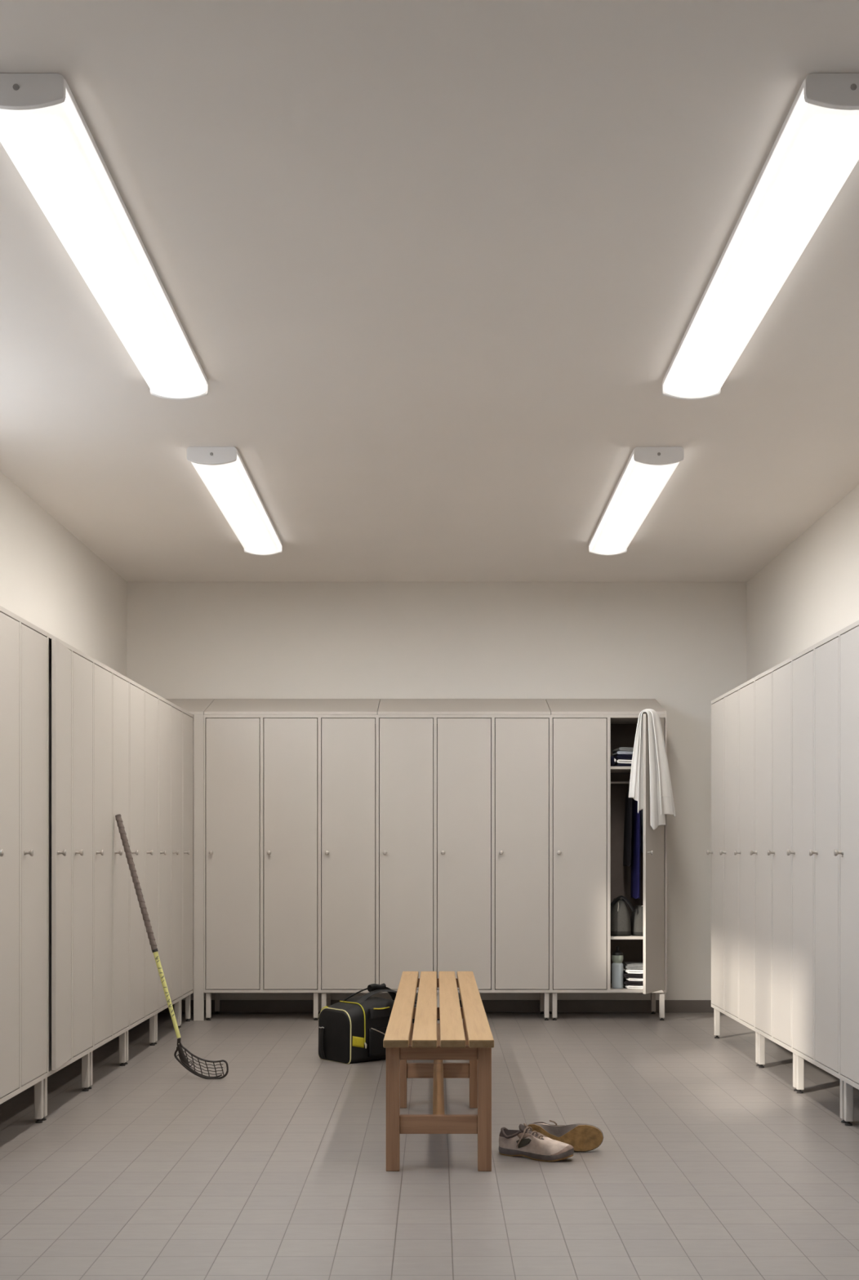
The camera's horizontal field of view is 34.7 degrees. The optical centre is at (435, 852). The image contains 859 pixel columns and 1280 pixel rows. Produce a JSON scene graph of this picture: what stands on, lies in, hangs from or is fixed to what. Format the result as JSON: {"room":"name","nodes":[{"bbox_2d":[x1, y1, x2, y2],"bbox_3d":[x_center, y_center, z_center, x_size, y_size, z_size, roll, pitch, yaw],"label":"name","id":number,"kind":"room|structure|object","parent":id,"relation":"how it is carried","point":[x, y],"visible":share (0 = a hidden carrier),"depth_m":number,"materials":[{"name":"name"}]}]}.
{"room":"locker room","nodes":[
{"label":"locker room","id":0,"kind":"room"},
{"bbox_2d":[0,471,126,676],"bbox_3d":[-2.170,-0.377,4.415,0.120,2.939,9.930,0,0,0],"label":"wall","id":1,"kind":"structure","parent":0,"point":[50,579],"depth_m":7.65,"materials":[{"name":"paint"}]},
{"bbox_2d":[0,0,858,582],"bbox_3d":[0.005,-1.896,4.415,4.470,0.100,10.170,0,0,0],"label":"ceiling","id":2,"kind":"structure","parent":0,"point":[434,273],"depth_m":4.49,"materials":[{"name":"paint"}]},
{"bbox_2d":[0,73,208,399],"bbox_3d":[-0.998,-1.806,4.311,0.227,0.080,2.117,0,0,0],"label":"ceiling light","id":3,"kind":"object","parent":2,"relation":"attached to","point":[44,131],"visible":1,"depth_m":3.89,"materials":[{"name":"white plastic"}]},
{"bbox_2d":[186,446,282,555],"bbox_3d":[-1.025,-1.806,7.221,0.227,0.080,1.937,0,0,0],"label":"ceiling light","id":4,"kind":"object","parent":2,"relation":"attached to","point":[222,470],"visible":1,"depth_m":6.89,"materials":[{"name":"white plastic"}]},
{"bbox_2d":[588,446,684,555],"bbox_3d":[1.018,-1.806,7.221,0.227,0.080,1.937,0,0,0],"label":"ceiling light","id":5,"kind":"object","parent":2,"relation":"attached to","point":[647,470],"visible":1,"depth_m":6.88,"materials":[{"name":"white plastic"}]},
{"bbox_2d":[662,73,858,399],"bbox_3d":[0.992,-1.806,4.311,0.227,0.080,2.117,0,0,0],"label":"ceiling light","id":6,"kind":"object","parent":2,"relation":"attached to","point":[815,150],"visible":1,"depth_m":3.92,"materials":[{"name":"white plastic"}]},
{"bbox_2d":[0,1012,858,1279],"bbox_3d":[0.005,1.143,4.415,4.470,0.100,10.170,0,0,0],"label":"floor","id":7,"kind":"structure","parent":0,"point":[708,1163],"depth_m":4.78,"materials":[{"name":"tile"}]},
{"bbox_2d":[0,605,48,1123],"bbox_3d":[-1.816,0.101,5.212,0.554,1.985,0.742,0,0,0],"label":"locker","id":8,"kind":"object","parent":7,"relation":"on","point":[24,646],"visible":1,"depth_m":5.24,"materials":[{"name":"metal"}]},
{"bbox_2d":[40,632,93,1120],"bbox_3d":[-1.804,0.101,5.954,0.578,1.985,0.742,0,0,0],"label":"locker","id":9,"kind":"object","parent":7,"relation":"on","point":[70,670],"visible":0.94,"depth_m":5.94,"materials":[{"name":"metal"}]},
{"bbox_2d":[87,658,129,1088],"bbox_3d":[-1.816,0.101,6.695,0.554,1.985,0.742,0,0,0],"label":"locker","id":10,"kind":"object","parent":7,"relation":"on","point":[111,687],"visible":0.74,"depth_m":6.69,"materials":[{"name":"metal"}]},
{"bbox_2d":[124,679,158,1064],"bbox_3d":[-1.816,0.101,7.437,0.554,1.985,0.742,0,0,0],"label":"locker","id":11,"kind":"object","parent":7,"relation":"on","point":[144,703],"visible":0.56,"depth_m":7.42,"materials":[{"name":"metal"}]},
{"bbox_2d":[153,695,182,1044],"bbox_3d":[-1.816,0.101,8.179,0.554,1.985,0.742,0,0,0],"label":"locker","id":12,"kind":"object","parent":7,"relation":"on","point":[170,715],"visible":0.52,"depth_m":8.15,"materials":[{"name":"metal"}]},
{"bbox_2d":[115,813,228,1079],"bbox_3d":[-1.287,0.455,6.672,0.575,1.282,0.041,0,0,10],"label":"stick","id":13,"kind":"object","parent":7,"relation":"on","point":[184,1061],"visible":1,"depth_m":6.67,"materials":[{"name":"black plastic"}]},
{"bbox_2d":[177,1037,190,1066],"bbox_3d":[-1.223,0.972,6.647,0.073,0.147,0.025,0,0,25],"label":"socket","id":14,"kind":"object","parent":13,"relation":"attached to","point":[184,1061],"depth_m":6.65,"materials":[{"name":"black plastic"}]},
{"bbox_2d":[177,709,193,1027],"bbox_3d":[-1.816,0.101,8.735,0.554,1.985,0.371,0,0,0],"label":"locker","id":15,"kind":"object","parent":7,"relation":"on","point":[188,717],"visible":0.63,"depth_m":8.74,"materials":[{"name":"metal"}]},
{"bbox_2d":[193,715,204,1020],"bbox_3d":[-1.540,0.101,8.930,0.065,1.985,0.021,0,0,0],"label":"filler panel","id":16,"kind":"object","parent":7,"relation":"on","point":[198,720],"visible":1,"depth_m":8.92,"materials":[{"name":"metal"}]},
{"bbox_2d":[165,698,214,715],"bbox_3d":[-1.807,-0.969,9.149,0.597,0.154,0.457,0,0,0],"label":"sloping locker top","id":17,"kind":"object","parent":16,"relation":"on","point":[193,706],"visible":0.35,"depth_m":9.18,"materials":[{"name":"metal"}]},
{"bbox_2d":[204,715,321,1020],"bbox_3d":[-1.132,0.101,9.124,0.751,1.985,0.480,0,0,0],"label":"locker","id":18,"kind":"object","parent":7,"relation":"on","point":[261,772],"visible":0.93,"depth_m":8.92,"materials":[{"name":"metal"}]},
{"bbox_2d":[204,698,379,715],"bbox_3d":[-0.944,-0.969,9.149,1.123,0.154,0.457,0,0,0],"label":"sloping locker top","id":19,"kind":"object","parent":18,"relation":"on","point":[219,706],"visible":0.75,"depth_m":9.07,"materials":[{"name":"metal"}]},
{"bbox_2d":[318,982,416,1064],"bbox_3d":[-0.318,0.900,7.355,0.607,0.394,0.311,0,0,-41],"label":"sports bag","id":20,"kind":"object","parent":7,"relation":"on","point":[351,1030],"visible":0.78,"depth_m":7.17,"materials":[{"name":"black fabric"}]},
{"bbox_2d":[319,715,435,1008],"bbox_3d":[-0.381,0.101,9.124,0.751,1.985,0.480,0,0,0],"label":"locker","id":21,"kind":"object","parent":7,"relation":"on","point":[377,772],"visible":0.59,"depth_m":8.92,"materials":[{"name":"metal"}]},
{"bbox_2d":[377,698,550,715],"bbox_3d":[0.182,-0.969,9.149,1.123,0.154,0.457,0,0,0],"label":"sloping locker top","id":22,"kind":"object","parent":21,"relation":"on","point":[386,706],"visible":0.78,"depth_m":9.07,"materials":[{"name":"metal"}]},
{"bbox_2d":[382,971,493,1171],"bbox_3d":[0.009,0.865,6.016,0.377,0.456,2.688,0,0,0],"label":"slatted bench","id":23,"kind":"object","parent":7,"relation":"on","point":[471,1038],"visible":1,"depth_m":4.85,"materials":[{"name":"brown wood"}]},
{"bbox_2d":[435,715,551,1020],"bbox_3d":[0.370,0.101,9.124,0.751,1.985,0.480,0,0,0],"label":"locker","id":24,"kind":"object","parent":7,"relation":"on","point":[493,772],"visible":0.84,"depth_m":8.92,"materials":[{"name":"metal"}]},
{"bbox_2d":[498,1123,573,1161],"bbox_3d":[0.355,1.035,4.927,0.290,0.118,0.103,0,0,29],"label":"shoe","id":25,"kind":"object","parent":7,"relation":"on","point":[534,1145],"visible":1,"depth_m":4.91,"materials":[{"name":"leather"}]},
{"bbox_2d":[527,1120,603,1151],"bbox_3d":[0.472,1.039,5.067,0.290,0.106,0.121,0,0,10],"label":"shoe","id":26,"kind":"object","parent":7,"relation":"on","point":[582,1137],"visible":0.7,"depth_m":5.01,"materials":[{"name":"rubber"}]},
{"bbox_2d":[549,713,666,1020],"bbox_3d":[1.121,0.101,8.991,0.751,1.985,0.747,0,0,0],"label":"locker","id":27,"kind":"object","parent":7,"relation":"on","point":[588,794],"visible":0.87,"depth_m":8.92,"materials":[{"name":"metal"}]},
{"bbox_2d":[545,698,666,715],"bbox_3d":[1.121,-0.969,9.149,0.748,0.154,0.457,0,0,0],"label":"sloping locker top","id":28,"kind":"object","parent":27,"relation":"on","point":[557,706],"visible":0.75,"depth_m":9.10,"materials":[{"name":"metal"}]},
{"bbox_2d":[610,755,616,766],"bbox_3d":[1.155,-0.597,9.039,0.040,0.073,0.151,0,0,0],"label":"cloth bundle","id":29,"kind":"object","parent":27,"relation":"on","point":[613,760],"visible":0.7,"depth_m":8.98,"materials":[{"name":"fabric"}]},
{"bbox_2d":[611,946,622,988],"bbox_3d":[1.190,0.754,9.020,0.077,0.276,0.077,0,0,0],"label":"bottle","id":30,"kind":"object","parent":27,"relation":"in","point":[616,956],"visible":1,"depth_m":8.99,"materials":[{"name":"grey plastic"}]},
{"bbox_2d":[610,766,631,773],"bbox_3d":[1.308,-0.549,9.149,0.354,0.019,0.413,0,0,0],"label":"shelf","id":31,"kind":"object","parent":27,"relation":"attached to","point":[613,769],"depth_m":8.96,"materials":[{"name":"metal"}]},
{"bbox_2d":[613,763,631,766],"bbox_3d":[1.286,-0.570,9.105,0.216,0.020,0.270,0,0,-1],"label":"folded garment","id":32,"kind":"object","parent":27,"relation":"on","point":[619,764],"visible":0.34,"depth_m":8.97,"materials":[{"name":"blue fabric"}]},
{"bbox_2d":[614,759,631,764],"bbox_3d":[1.292,-0.594,9.105,0.220,0.028,0.270,0,0,2],"label":"folded garment","id":33,"kind":"object","parent":32,"relation":"on","point":[619,761],"visible":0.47,"depth_m":8.97,"materials":[{"name":"white fabric"}]},
{"bbox_2d":[613,754,632,760],"bbox_3d":[1.278,-0.624,9.105,0.208,0.031,0.270,0,0,-1],"label":"folded garment","id":34,"kind":"object","parent":33,"relation":"on","point":[620,756],"visible":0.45,"depth_m":8.97,"materials":[{"name":"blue fabric"}]},
{"bbox_2d":[612,751,632,756],"bbox_3d":[1.288,-0.651,9.105,0.212,0.022,0.270,0,0,1],"label":"folded garment","id":35,"kind":"object","parent":34,"relation":"on","point":[623,753],"visible":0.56,"depth_m":8.97,"materials":[{"name":"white fabric"}]},
{"bbox_2d":[612,746,633,753],"bbox_3d":[1.295,-0.675,9.105,0.216,0.026,0.270,0,0,-2],"label":"folded garment","id":36,"kind":"object","parent":35,"relation":"on","point":[621,748],"visible":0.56,"depth_m":8.97,"materials":[{"name":"grey fabric"}]},
{"bbox_2d":[610,895,635,936],"bbox_3d":[1.220,0.415,9.110,0.164,0.263,0.284,0,0,0],"label":"bag","id":37,"kind":"object","parent":27,"relation":"on","point":[620,925],"visible":0.85,"depth_m":8.98,"materials":[{"name":"grey"}]},
{"bbox_2d":[610,934,643,939],"bbox_3d":[1.308,0.557,9.149,0.354,0.019,0.413,0,0,0],"label":"shelf","id":38,"kind":"object","parent":27,"relation":"attached to","point":[612,937],"depth_m":8.94,"materials":[{"name":"metal"}]},
{"bbox_2d":[622,780,631,866],"bbox_3d":[1.276,-0.191,9.139,0.044,0.570,0.301,0,0,0],"label":"shirt","id":39,"kind":"object","parent":27,"relation":"hanging from","point":[628,811],"visible":0.91,"depth_m":9.06,"materials":[{"name":"grey fabric"}]},
{"bbox_2d":[622,982,643,988],"bbox_3d":[1.352,0.880,9.095,0.223,0.024,0.250,0,0,-2],"label":"folded towel","id":40,"kind":"object","parent":27,"relation":"in","point":[624,984],"visible":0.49,"depth_m":8.97,"materials":[{"name":"white fabric"}]},
{"bbox_2d":[622,977,643,985],"bbox_3d":[1.343,0.854,9.095,0.220,0.028,0.250,0,0,1],"label":"folded towel","id":41,"kind":"object","parent":40,"relation":"on","point":[626,982],"visible":0.47,"depth_m":8.97,"materials":[{"name":"grey fabric"}]},
{"bbox_2d":[622,976,643,981],"bbox_3d":[1.355,0.830,9.095,0.218,0.020,0.250,0,0,-2],"label":"folded towel","id":42,"kind":"object","parent":41,"relation":"on","point":[625,978],"visible":0.42,"depth_m":8.97,"materials":[{"name":"white fabric"}]},
{"bbox_2d":[622,970,643,977],"bbox_3d":[1.339,0.806,9.095,0.217,0.028,0.250,0,0,2],"label":"folded towel","id":43,"kind":"object","parent":42,"relation":"on","point":[624,974],"visible":0.42,"depth_m":8.97,"materials":[{"name":"grey fabric"}]},
{"bbox_2d":[622,966,643,973],"bbox_3d":[1.347,0.778,9.095,0.212,0.028,0.250,0,0,-1],"label":"folded towel","id":44,"kind":"object","parent":43,"relation":"on","point":[627,971],"visible":0.41,"depth_m":8.97,"materials":[{"name":"white fabric"}]},
{"bbox_2d":[622,961,643,968],"bbox_3d":[1.351,0.748,9.095,0.215,0.032,0.250,0,0,1],"label":"folded towel","id":45,"kind":"object","parent":44,"relation":"on","point":[628,965],"visible":0.56,"depth_m":9.00,"materials":[{"name":"grey fabric"}]},
{"bbox_2d":[631,798,640,898],"bbox_3d":[1.327,-0.085,9.146,0.048,0.783,0.331,0,0,0],"label":"garment","id":46,"kind":"object","parent":27,"relation":"hanging from","point":[635,851],"visible":0.75,"depth_m":9.05,"materials":[{"name":"fabric"}]},
{"bbox_2d":[630,905,643,935],"bbox_3d":[1.357,0.448,9.120,0.136,0.197,0.284,0,0,0],"label":"bag","id":47,"kind":"object","parent":27,"relation":"on","point":[637,916],"visible":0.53,"depth_m":9.00,"materials":[{"name":"beige"}]},
{"bbox_2d":[640,809,643,853],"bbox_3d":[1.376,-0.236,9.150,0.043,0.480,0.380,0,0,0],"label":"shirt","id":48,"kind":"object","parent":27,"relation":"hanging from","point":[641,811],"visible":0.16,"depth_m":9.10,"materials":[{"name":"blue fabric"}]},
{"bbox_2d":[628,708,675,830],"bbox_3d":[1.398,-0.523,8.702,0.367,0.767,0.123,0,0,-25],"label":"towel","id":49,"kind":"object","parent":27,"relation":"hanging from","point":[661,798],"visible":0.93,"depth_m":8.67,"materials":[{"name":"white fabric"}]},
{"bbox_2d":[706,677,759,1066],"bbox_3d":[1.846,0.101,7.559,0.520,1.985,1.106,0,0,0],"label":"locker","id":50,"kind":"object","parent":7,"relation":"on","point":[732,713],"visible":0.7,"depth_m":7.50,"materials":[{"name":"metal"}]},
{"bbox_2d":[749,657,798,1091],"bbox_3d":[1.846,0.101,6.638,0.520,1.985,0.737,0,0,0],"label":"locker","id":51,"kind":"object","parent":7,"relation":"on","point":[773,686],"visible":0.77,"depth_m":6.59,"materials":[{"name":"metal"}]},
{"bbox_2d":[786,631,846,1123],"bbox_3d":[1.846,0.101,5.901,0.520,1.985,0.737,0,0,0],"label":"locker","id":52,"kind":"object","parent":7,"relation":"on","point":[815,668],"visible":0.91,"depth_m":5.87,"materials":[{"name":"metal"}]},
{"bbox_2d":[833,620,858,1125],"bbox_3d":[1.846,0.101,5.164,0.520,1.985,0.737,0,0,0],"label":"locker","id":53,"kind":"object","parent":7,"relation":"on","point":[848,852],"visible":1,"depth_m":5.40,"materials":[{"name":"metal"}]},
{"bbox_2d":[126,582,746,999],"bbox_3d":[0.005,-0.377,9.440,4.470,2.939,0.120,0,0,0],"label":"wall","id":54,"kind":"structure","parent":0,"point":[682,646],"depth_m":9.38,"materials":[{"name":"paint"}]},
{"bbox_2d":[160,1000,713,1012],"bbox_3d":[0.005,1.050,9.374,4.230,0.085,0.012,0,0,0],"label":"baseboard","id":55,"kind":"structure","parent":54,"relation":"attached to","point":[225,1006],"depth_m":9.37,"materials":[{"name":"tile"}]},
{"bbox_2d":[746,484,858,680],"bbox_3d":[2.180,-0.377,4.415,0.120,2.939,9.930,0,0,0],"label":"wall","id":56,"kind":"structure","parent":0,"point":[808,593],"depth_m":7.87,"materials":[{"name":"paint"}]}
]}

